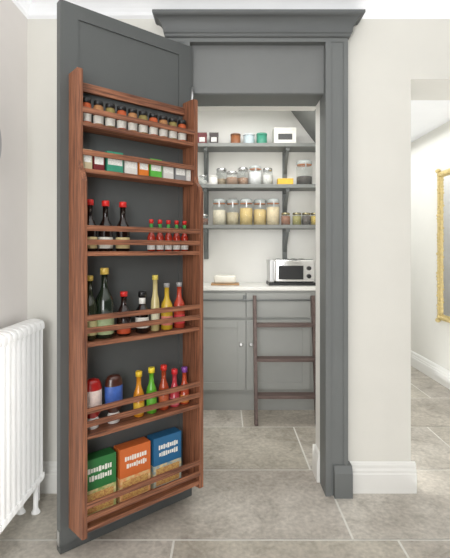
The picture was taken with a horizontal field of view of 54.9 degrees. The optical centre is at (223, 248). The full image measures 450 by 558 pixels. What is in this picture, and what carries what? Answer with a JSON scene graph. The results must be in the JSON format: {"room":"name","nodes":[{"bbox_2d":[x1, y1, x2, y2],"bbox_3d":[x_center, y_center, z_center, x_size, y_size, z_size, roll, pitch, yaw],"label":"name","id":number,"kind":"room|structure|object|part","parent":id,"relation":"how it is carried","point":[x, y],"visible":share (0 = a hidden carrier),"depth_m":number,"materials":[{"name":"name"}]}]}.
{"room":"kitchen","nodes":[
{"label":"kitchen","id":0,"kind":"room"},
{"bbox_2d":[0,0,26,328],"bbox_3d":[-1.090,-0.045,-0.030,0.120,2.630,4.600,0,0,0],"label":"wall","id":1,"kind":"structure","parent":0,"point":[13,23],"depth_m":2.11,"materials":[{"name":"paint"}]},
{"bbox_2d":[0,131,1,156],"bbox_3d":[-1.010,-0.465,1.770,0.040,0.344,0.344,0,0,0],"label":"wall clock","id":2,"kind":"object","parent":1,"relation":"attached to","point":[0,131],"visible":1,"depth_m":1.93,"materials":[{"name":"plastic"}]},
{"bbox_2d":[12,0,31,18],"bbox_3d":[-0.978,-1.259,-0.030,0.104,0.106,4.600,0,0,0],"label":"trim","id":3,"kind":"structure","parent":1,"relation":"attached to","point":[23,6],"depth_m":2.20,"materials":[{"name":"paint"}]},
{"bbox_2d":[0,366,449,557],"bbox_3d":[0.800,1.271,2.570,4.800,0.002,9.800,0,0,0],"label":"floor","id":4,"kind":"structure","parent":0,"point":[260,496],"depth_m":2.10,"materials":[{"name":"tile"}]},
{"bbox_2d":[0,319,44,533],"bbox_3d":[-0.943,0.807,1.700,0.115,0.925,1.018,0,0,0],"label":"radiator","id":5,"kind":"object","parent":4,"relation":"on","point":[21,343],"visible":1,"depth_m":1.90,"materials":[{"name":"metal"}]},
{"bbox_2d":[203,282,315,409],"bbox_3d":[0.170,0.782,3.578,1.340,0.975,0.485,0,0,0],"label":"pantry cabinet","id":6,"kind":"object","parent":4,"relation":"on","point":[228,368],"depth_m":3.38,"materials":[{"name":"grey wood"}]},
{"bbox_2d":[253,295,315,425],"bbox_3d":[0.454,0.812,3.228,0.467,0.924,0.261,0,0,0],"label":"step ladder","id":7,"kind":"object","parent":4,"relation":"on","point":[257,395],"visible":0.97,"depth_m":3.19,"materials":[{"name":"dark brown wood"}]},
{"bbox_3d":[0.233,0.812,3.228,0.025,0.924,0.261,0,0,0],"label":"rail","id":8,"kind":"part","parent":7,"relation":"part of","materials":[{"name":"brown wood"}]},
{"bbox_3d":[0.675,0.812,3.228,0.025,0.924,0.261,0,0,0],"label":"rail","id":9,"kind":"part","parent":7,"relation":"part of","materials":[{"name":"brown wood"}]},
{"bbox_3d":[0.910,-0.020,4.865,0.140,2.580,4.810,0,0,0],"label":"pantry","id":10,"kind":"object","parent":4,"relation":"on","visible":0},
{"bbox_2d":[198,132,206,142],"bbox_3d":[-0.185,-0.937,3.715,0.079,0.105,0.079,0,0,0],"label":"caddy","id":11,"kind":"object","parent":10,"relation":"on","point":[202,136],"visible":0.69,"depth_m":3.68,"materials":[{"name":"metal"}]},
{"bbox_2d":[199,175,206,183],"bbox_3d":[-0.180,-0.583,3.685,0.072,0.085,0.072,0,0,0],"label":"jam jar","id":12,"kind":"object","parent":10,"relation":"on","point":[200,176],"visible":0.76,"depth_m":3.66,"materials":[{"name":"clear glass"}]},
{"bbox_2d":[203,214,207,224],"bbox_3d":[-0.170,-0.247,3.685,0.076,0.090,0.076,0,0,0],"label":"jam jar","id":13,"kind":"object","parent":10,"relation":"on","point":[205,220],"visible":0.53,"depth_m":3.65,"materials":[{"name":"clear glass"}]},
{"bbox_2d":[209,175,217,183],"bbox_3d":[-0.090,-0.581,3.675,0.072,0.080,0.071,0,0,0],"label":"ceramic pot","id":14,"kind":"object","parent":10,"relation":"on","point":[212,178],"visible":0.76,"depth_m":3.64,"materials":[{"name":"ceramic"}]},
{"bbox_2d":[209,132,218,142],"bbox_3d":[-0.085,-0.937,3.715,0.079,0.105,0.079,0,0,0],"label":"caddy","id":15,"kind":"object","parent":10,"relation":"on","point":[213,136],"visible":0.87,"depth_m":3.68,"materials":[{"name":"metal"}]},
{"bbox_2d":[213,198,225,224],"bbox_3d":[-0.040,-0.315,3.704,0.116,0.225,0.119,0,0,0],"label":"storage jar","id":16,"kind":"object","parent":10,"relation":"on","point":[219,216],"visible":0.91,"depth_m":3.66,"materials":[{"name":"clear glass"}]},
{"bbox_2d":[216,168,226,183],"bbox_3d":[-0.020,-0.618,3.755,0.100,0.155,0.100,0,0,0],"label":"storage jar","id":17,"kind":"object","parent":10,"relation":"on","point":[218,170],"visible":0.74,"depth_m":3.72,"materials":[{"name":"clear glass"}]},
{"bbox_2d":[211,275,238,284],"bbox_3d":[0.010,0.255,3.570,0.230,0.080,0.150,0,0,0],"label":"butter dish","id":18,"kind":"object","parent":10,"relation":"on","point":[218,279],"visible":1,"depth_m":3.52,"materials":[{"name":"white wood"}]},
{"bbox_2d":[226,171,237,183],"bbox_3d":[0.070,-0.598,3.685,0.104,0.115,0.104,0,0,0],"label":"storage jar","id":19,"kind":"object","parent":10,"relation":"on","point":[229,180],"visible":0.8,"depth_m":3.65,"materials":[{"name":"clear glass"}]},
{"bbox_2d":[226,199,238,224],"bbox_3d":[0.075,-0.315,3.734,0.116,0.225,0.119,0,0,0],"label":"storage jar","id":20,"kind":"object","parent":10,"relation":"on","point":[232,218],"visible":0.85,"depth_m":3.69,"materials":[{"name":"clear glass"}]},
{"bbox_2d":[230,133,240,142],"bbox_3d":[0.100,-0.934,3.715,0.088,0.100,0.086,0,0,0],"label":"tin","id":21,"kind":"object","parent":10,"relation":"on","point":[235,137],"visible":0.72,"depth_m":3.68,"materials":[{"name":"orange metal"}]},
{"bbox_2d":[238,167,247,183],"bbox_3d":[0.165,-0.621,3.745,0.100,0.160,0.100,0,0,0],"label":"storage jar","id":22,"kind":"object","parent":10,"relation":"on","point":[243,180],"visible":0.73,"depth_m":3.71,"materials":[{"name":"clear glass"}]},
{"bbox_2d":[240,198,251,224],"bbox_3d":[0.190,-0.315,3.704,0.116,0.225,0.119,0,0,0],"label":"storage jar","id":23,"kind":"object","parent":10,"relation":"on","point":[245,213],"visible":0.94,"depth_m":3.66,"materials":[{"name":"clear glass"}]},
{"bbox_2d":[243,133,254,142],"bbox_3d":[0.215,-0.934,3.715,0.098,0.100,0.096,0,0,0],"label":"tin","id":24,"kind":"object","parent":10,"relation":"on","point":[247,137],"visible":0.71,"depth_m":3.67,"materials":[{"name":"white metal"}]},
{"bbox_2d":[249,165,260,183],"bbox_3d":[0.270,-0.625,3.714,0.110,0.170,0.113,0,0,0],"label":"storage jar","id":25,"kind":"object","parent":10,"relation":"on","point":[255,176],"visible":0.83,"depth_m":3.67,"materials":[{"name":"clear glass"}]},
{"bbox_2d":[254,199,265,224],"bbox_3d":[0.310,-0.315,3.734,0.116,0.225,0.119,0,0,0],"label":"storage jar","id":26,"kind":"object","parent":10,"relation":"on","point":[259,214],"visible":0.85,"depth_m":3.69,"materials":[{"name":"clear glass"}]},
{"bbox_2d":[256,132,266,142],"bbox_3d":[0.325,-0.937,3.715,0.093,0.105,0.091,0,0,0],"label":"tin","id":27,"kind":"object","parent":10,"relation":"on","point":[261,137],"visible":0.69,"depth_m":3.67,"materials":[{"name":"green metal"}]},
{"bbox_2d":[263,168,271,183],"bbox_3d":[0.375,-0.616,3.715,0.090,0.150,0.090,0,0,0],"label":"storage jar","id":28,"kind":"object","parent":10,"relation":"on","point":[267,179],"visible":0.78,"depth_m":3.68,"materials":[{"name":"clear glass"}]},
{"bbox_2d":[267,198,278,224],"bbox_3d":[0.420,-0.315,3.704,0.116,0.225,0.119,0,0,0],"label":"storage jar","id":29,"kind":"object","parent":10,"relation":"on","point":[272,212],"visible":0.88,"depth_m":3.66,"materials":[{"name":"clear glass"}]},
{"bbox_2d":[272,128,296,142],"bbox_3d":[0.515,-0.952,3.715,0.189,0.135,0.164,0,0,0],"label":"box","id":30,"kind":"object","parent":10,"relation":"on","point":[279,135],"visible":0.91,"depth_m":3.63,"materials":[{"name":"white cardboard"}]},
{"bbox_2d":[277,178,292,183],"bbox_3d":[0.520,-0.568,3.685,0.134,0.055,0.084,0,0,0],"label":"box","id":31,"kind":"object","parent":10,"relation":"on","point":[279,180],"visible":0.8,"depth_m":3.65,"materials":[{"name":"cardboard"}]},
{"bbox_2d":[281,213,289,224],"bbox_3d":[0.525,-0.255,3.680,0.080,0.105,0.080,0,0,0],"label":"pickle jar","id":32,"kind":"object","parent":10,"relation":"on","point":[285,220],"visible":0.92,"depth_m":3.65,"materials":[{"name":"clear glass"}]},
{"bbox_2d":[266,259,315,285],"bbox_3d":[0.550,0.188,3.583,0.378,0.214,0.231,0,0,0],"label":"microwave","id":33,"kind":"object","parent":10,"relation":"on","point":[280,272],"visible":1,"depth_m":3.48,"materials":[{"name":"silver metal"}]},
{"bbox_2d":[292,213,300,224],"bbox_3d":[0.620,-0.255,3.680,0.080,0.105,0.080,0,0,0],"label":"pickle jar","id":34,"kind":"object","parent":10,"relation":"on","point":[296,220],"visible":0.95,"depth_m":3.65,"materials":[{"name":"clear glass"}]},
{"bbox_2d":[297,160,311,183],"bbox_3d":[0.690,-0.648,3.714,0.140,0.215,0.143,0,0,0],"label":"jar","id":35,"kind":"object","parent":10,"relation":"on","point":[301,163],"visible":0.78,"depth_m":3.66,"materials":[{"name":"clear glass"}]},
{"bbox_2d":[302,213,310,224],"bbox_3d":[0.700,-0.255,3.680,0.080,0.105,0.080,0,0,0],"label":"pickle jar","id":36,"kind":"object","parent":10,"relation":"on","point":[306,220],"visible":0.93,"depth_m":3.65,"materials":[{"name":"clear glass"}]},
{"bbox_2d":[311,213,315,224],"bbox_3d":[0.775,-0.255,3.680,0.080,0.105,0.080,0,0,0],"label":"pickle jar","id":37,"kind":"object","parent":10,"relation":"on","point":[313,218],"visible":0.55,"depth_m":3.65,"materials":[{"name":"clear glass"}]},
{"bbox_2d":[27,19,449,460],"bbox_3d":[0.935,-0.045,2.430,4.530,2.630,0.320,0,0,0],"label":"wall","id":38,"kind":"structure","parent":0,"point":[392,63],"depth_m":2.27,"materials":[{"name":"beige paint"}]},
{"bbox_2d":[57,0,193,553],"bbox_3d":[-0.429,0.115,2.022,0.679,2.303,0.051,0,0,-40],"label":"door","id":39,"kind":"structure","parent":38,"relation":"in","point":[113,54],"depth_m":1.98,"materials":[{"name":"grey paint"}]},
{"bbox_2d":[69,67,202,540],"bbox_3d":[-0.375,0.217,1.954,0.600,1.905,0.145,0,0,-40],"label":"spice rack","id":40,"kind":"object","parent":39,"relation":"attached to","point":[81,524],"visible":0.98,"depth_m":1.87,"materials":[{"name":"brown wood"}]},
{"bbox_2d":[87,275,96,340],"bbox_3d":[-0.556,0.242,1.792,0.063,0.265,0.061,0,0,-40],"label":"olive oil bottle","id":41,"kind":"object","parent":40,"relation":"in","point":[91,303],"visible":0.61,"depth_m":1.78,"materials":[{"name":"glass"}]},
{"bbox_2d":[87,199,96,250],"bbox_3d":[-0.557,-0.098,1.798,0.061,0.215,0.059,0,0,-40],"label":"sauce bottle","id":42,"kind":"object","parent":40,"relation":"in","point":[90,202],"visible":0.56,"depth_m":1.78,"materials":[{"name":"black glass"}]},
{"bbox_2d":[87,378,101,429],"bbox_3d":[-0.546,0.642,1.800,0.079,0.205,0.057,0,0,-40],"label":"ketchup bottle","id":43,"kind":"object","parent":40,"relation":"in","point":[94,388],"visible":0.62,"depth_m":1.78,"materials":[{"name":"plastic"}]},
{"bbox_2d":[87,447,115,515],"bbox_3d":[-0.544,0.997,1.849,0.152,0.236,0.061,0,0,-40],"label":"cereal box","id":44,"kind":"object","parent":40,"relation":"in","point":[101,464],"visible":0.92,"depth_m":1.83,"materials":[{"name":"green cardboard"}]},
{"bbox_2d":[95,268,113,338],"bbox_3d":[-0.506,0.227,1.835,0.079,0.295,0.077,0,0,-40],"label":"olive oil bottle","id":45,"kind":"object","parent":40,"relation":"in","point":[104,300],"visible":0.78,"depth_m":1.81,"materials":[{"name":"green glass"}]},
{"bbox_2d":[98,200,112,250],"bbox_3d":[-0.504,-0.098,1.843,0.061,0.215,0.059,0,0,-40],"label":"sauce bottle","id":46,"kind":"object","parent":40,"relation":"in","point":[105,221],"visible":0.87,"depth_m":1.83,"materials":[{"name":"black glass"}]},
{"bbox_2d":[105,374,122,423],"bbox_3d":[-0.474,0.642,1.862,0.079,0.205,0.057,0,0,-40],"label":"sauce bottle","id":47,"kind":"object","parent":40,"relation":"in","point":[113,382],"visible":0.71,"depth_m":1.84,"materials":[{"name":"blue plastic"}]},
{"bbox_2d":[116,202,129,250],"bbox_3d":[-0.442,-0.098,1.894,0.061,0.215,0.059,0,0,-40],"label":"sauce bottle","id":48,"kind":"object","parent":40,"relation":"in","point":[122,222],"visible":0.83,"depth_m":1.88,"materials":[{"name":"black glass"}]},
{"bbox_2d":[117,291,130,335],"bbox_3d":[-0.436,0.280,1.887,0.061,0.190,0.059,0,0,-40],"label":"sauce bottle","id":49,"kind":"object","parent":40,"relation":"in","point":[123,294],"visible":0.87,"depth_m":1.87,"materials":[{"name":"black glass"}]},
{"bbox_2d":[114,436,149,502],"bbox_3d":[-0.414,0.997,1.958,0.152,0.236,0.061,0,0,-40],"label":"cereal box","id":50,"kind":"object","parent":40,"relation":"in","point":[133,456],"visible":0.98,"depth_m":1.93,"materials":[{"name":"orange cardboard"}]},
{"bbox_2d":[83,97,185,140],"bbox_3d":[-0.391,-0.576,1.970,0.528,0.110,0.043,0,0,-40],"label":"spice jars","id":51,"kind":"object","parent":40,"relation":"in","point":[98,104],"visible":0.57,"depth_m":1.94,"materials":[{"name":"clear glass"}]},
{"bbox_2d":[83,149,190,180],"bbox_3d":[-0.388,-0.374,1.972,0.542,0.088,0.057,0,0,-40],"label":"boxes","id":52,"kind":"object","parent":40,"relation":"in","point":[90,162],"visible":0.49,"depth_m":1.93},
{"bbox_2d":[133,370,143,416],"bbox_3d":[-0.380,0.644,1.934,0.049,0.200,0.048,0,0,-40],"label":"sauce bottle","id":53,"kind":"object","parent":40,"relation":"in","point":[138,391],"visible":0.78,"depth_m":1.92,"materials":[{"name":"orange glass"}]},
{"bbox_2d":[135,291,148,332],"bbox_3d":[-0.367,0.282,1.945,0.061,0.185,0.059,0,0,-40],"label":"vinegar bottle","id":54,"kind":"object","parent":40,"relation":"in","point":[141,294],"visible":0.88,"depth_m":1.93,"materials":[{"name":"black glass"}]},
{"bbox_2d":[147,219,154,250],"bbox_3d":[-0.332,-0.063,1.980,0.038,0.145,0.037,0,0,-40],"label":"hot sauce bottle","id":55,"kind":"object","parent":40,"relation":"in","point":[151,236],"visible":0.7,"depth_m":1.97,"materials":[{"name":"red glass"}]},
{"bbox_2d":[146,367,156,413],"bbox_3d":[-0.330,0.642,1.975,0.049,0.205,0.048,0,0,-40],"label":"sauce bottle","id":56,"kind":"object","parent":40,"relation":"in","point":[151,387],"visible":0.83,"depth_m":1.96,"materials":[{"name":"green glass"}]},
{"bbox_2d":[151,275,159,330],"bbox_3d":[-0.316,0.247,1.988,0.041,0.255,0.040,0,0,-40],"label":"bottle","id":57,"kind":"object","parent":40,"relation":"in","point":[155,299],"visible":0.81,"depth_m":1.97,"materials":[{"name":"yellow glass"}]},
{"bbox_2d":[156,220,163,250],"bbox_3d":[-0.297,-0.063,2.010,0.038,0.145,0.037,0,0,-40],"label":"hot sauce bottle","id":58,"kind":"object","parent":40,"relation":"in","point":[159,236],"visible":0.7,"depth_m":2.00,"materials":[{"name":"red glass"}]},
{"bbox_2d":[158,364,168,409],"bbox_3d":[-0.280,0.642,2.017,0.049,0.205,0.048,0,0,-40],"label":"sauce bottle","id":59,"kind":"object","parent":40,"relation":"in","point":[163,384],"visible":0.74,"depth_m":2.00,"materials":[{"name":"red glass"}]},
{"bbox_2d":[147,427,180,488],"bbox_3d":[-0.284,0.997,2.068,0.152,0.236,0.061,0,0,-40],"label":"cereal box","id":60,"kind":"object","parent":40,"relation":"in","point":[165,445],"visible":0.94,"depth_m":2.04,"materials":[{"name":"blue cardboard"}]},
{"bbox_2d":[161,283,172,329],"bbox_3d":[-0.267,0.267,2.028,0.057,0.215,0.055,0,0,-40],"label":"oil bottle","id":61,"kind":"object","parent":40,"relation":"in","point":[166,302],"visible":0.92,"depth_m":2.01,"materials":[{"name":"yellow glass"}]},
{"bbox_2d":[164,220,171,250],"bbox_3d":[-0.261,-0.063,2.040,0.038,0.145,0.037,0,0,-40],"label":"hot sauce bottle","id":62,"kind":"object","parent":40,"relation":"in","point":[168,236],"visible":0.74,"depth_m":2.03,"materials":[{"name":"red glass"}]},
{"bbox_2d":[169,368,179,406],"bbox_3d":[-0.234,0.657,2.056,0.049,0.175,0.048,0,0,-40],"label":"sauce bottle","id":63,"kind":"object","parent":40,"relation":"in","point":[174,371],"visible":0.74,"depth_m":2.04,"materials":[{"name":"red glass"}]},
{"bbox_2d":[173,221,179,250],"bbox_3d":[-0.226,-0.063,2.069,0.038,0.145,0.037,0,0,-40],"label":"hot sauce bottle","id":64,"kind":"object","parent":40,"relation":"in","point":[176,236],"visible":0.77,"depth_m":2.06,"materials":[{"name":"red glass"}]},
{"bbox_2d":[174,282,184,327],"bbox_3d":[-0.214,0.267,2.073,0.055,0.215,0.053,0,0,-40],"label":"vinegar bottle","id":65,"kind":"object","parent":40,"relation":"in","point":[179,301],"visible":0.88,"depth_m":2.06,"materials":[{"name":"red glass"}]},
{"bbox_2d":[180,366,188,404],"bbox_3d":[-0.191,0.657,2.092,0.049,0.175,0.048,0,0,-40],"label":"sauce bottle","id":66,"kind":"object","parent":40,"relation":"in","point":[183,368],"visible":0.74,"depth_m":2.08,"materials":[{"name":"red glass"}]},
{"bbox_2d":[181,221,187,250],"bbox_3d":[-0.191,-0.063,2.099,0.038,0.145,0.037,0,0,-40],"label":"hot sauce bottle","id":67,"kind":"object","parent":40,"relation":"in","point":[184,237],"visible":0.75,"depth_m":2.09,"materials":[{"name":"red glass"}]},
{"bbox_2d":[32,461,416,493],"bbox_3d":[-0.014,1.192,2.419,2.032,0.157,0.342,0,0,0],"label":"baseboard","id":68,"kind":"structure","parent":38,"relation":"attached to","point":[369,477],"depth_m":2.25,"materials":[{"name":"white paint"}]},
{"bbox_2d":[28,0,449,18],"bbox_3d":[1.085,-1.259,2.218,4.230,0.106,0.104,0,0,0],"label":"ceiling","id":69,"kind":"structure","parent":38,"relation":"attached to","point":[39,9],"depth_m":2.25,"materials":[{"name":"paint"}]},
{"bbox_2d":[152,9,365,498],"bbox_3d":[0.174,0.037,2.344,1.064,2.465,0.372,0,0,0],"label":"door frame","id":70,"kind":"structure","parent":38,"relation":"attached to","point":[243,59],"depth_m":2.23,"materials":[{"name":"grey paint"}]},
{"bbox_2d":[312,444,319,482],"bbox_3d":[0.673,1.190,2.418,0.334,0.160,0.125,0,0,0],"label":"baseboard","id":71,"kind":"structure","parent":38,"relation":"attached to","point":[315,452],"depth_m":2.39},
{"bbox_2d":[198,111,315,281],"bbox_3d":[0.120,0.020,3.870,1.440,2.500,0.100,0,0,0],"label":"wall","id":72,"kind":"structure","parent":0,"point":[244,254],"depth_m":3.82,"materials":[{"name":"white paint"}]},
{"bbox_2d":[198,143,315,181],"bbox_3d":[0.170,-0.739,3.713,1.340,0.290,0.215,0,0,0],"label":"shelf","id":73,"kind":"object","parent":72,"relation":"attached to","point":[285,148],"depth_m":3.68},
{"bbox_2d":[200,184,315,220],"bbox_3d":[0.170,-0.395,3.713,1.340,0.290,0.215,0,0,0],"label":"shelf","id":74,"kind":"object","parent":72,"relation":"attached to","point":[285,188],"depth_m":3.65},
{"bbox_2d":[203,225,315,258],"bbox_3d":[0.170,-0.057,3.713,1.340,0.290,0.215,0,0,0],"label":"shelf","id":75,"kind":"object","parent":72,"relation":"attached to","point":[286,228],"depth_m":3.63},
{"bbox_2d":[291,109,315,142],"bbox_3d":[0.130,-1.075,3.190,1.460,0.430,1.460,0,0,0],"label":"ceiling","id":76,"kind":"structure","parent":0,"point":[307,119],"depth_m":3.66,"materials":[{"name":"grey paint"}]},
{"bbox_2d":[411,121,449,370],"bbox_3d":[2.120,-0.020,4.930,0.120,2.580,4.680,0,0,0],"label":"wall","id":77,"kind":"structure","parent":0,"point":[430,339],"depth_m":4.38,"materials":[{"name":"beige paint"}]},
{"bbox_2d":[411,350,449,389],"bbox_3d":[2.049,1.192,4.930,0.022,0.157,4.680,0,0,0],"label":"baseboard","id":78,"kind":"structure","parent":77,"relation":"attached to","point":[429,368],"depth_m":4.26,"materials":[{"name":"white paint"}]},
{"bbox_2d":[435,168,449,322],"bbox_3d":[2.034,-0.059,3.675,0.052,1.509,0.916,0,0,0],"label":"wall mirror","id":79,"kind":"object","parent":77,"relation":"attached to","point":[443,177],"visible":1,"depth_m":4.04,"materials":[{"name":"gold glass"}]},
{"bbox_3d":[2.055,-0.030,3.675,0.010,1.345,0.855,0,0,0],"label":"glass","id":80,"kind":"part","parent":79,"relation":"part of","materials":[{"name":"mirror"}]},
{"bbox_2d":[411,100,449,141],"bbox_3d":[1.025,-1.265,2.520,4.350,0.190,9.700,0,0,0],"label":"ceiling","id":81,"kind":"structure","parent":0,"point":[426,115],"depth_m":3.79,"materials":[{"name":"paint"}]}
]}

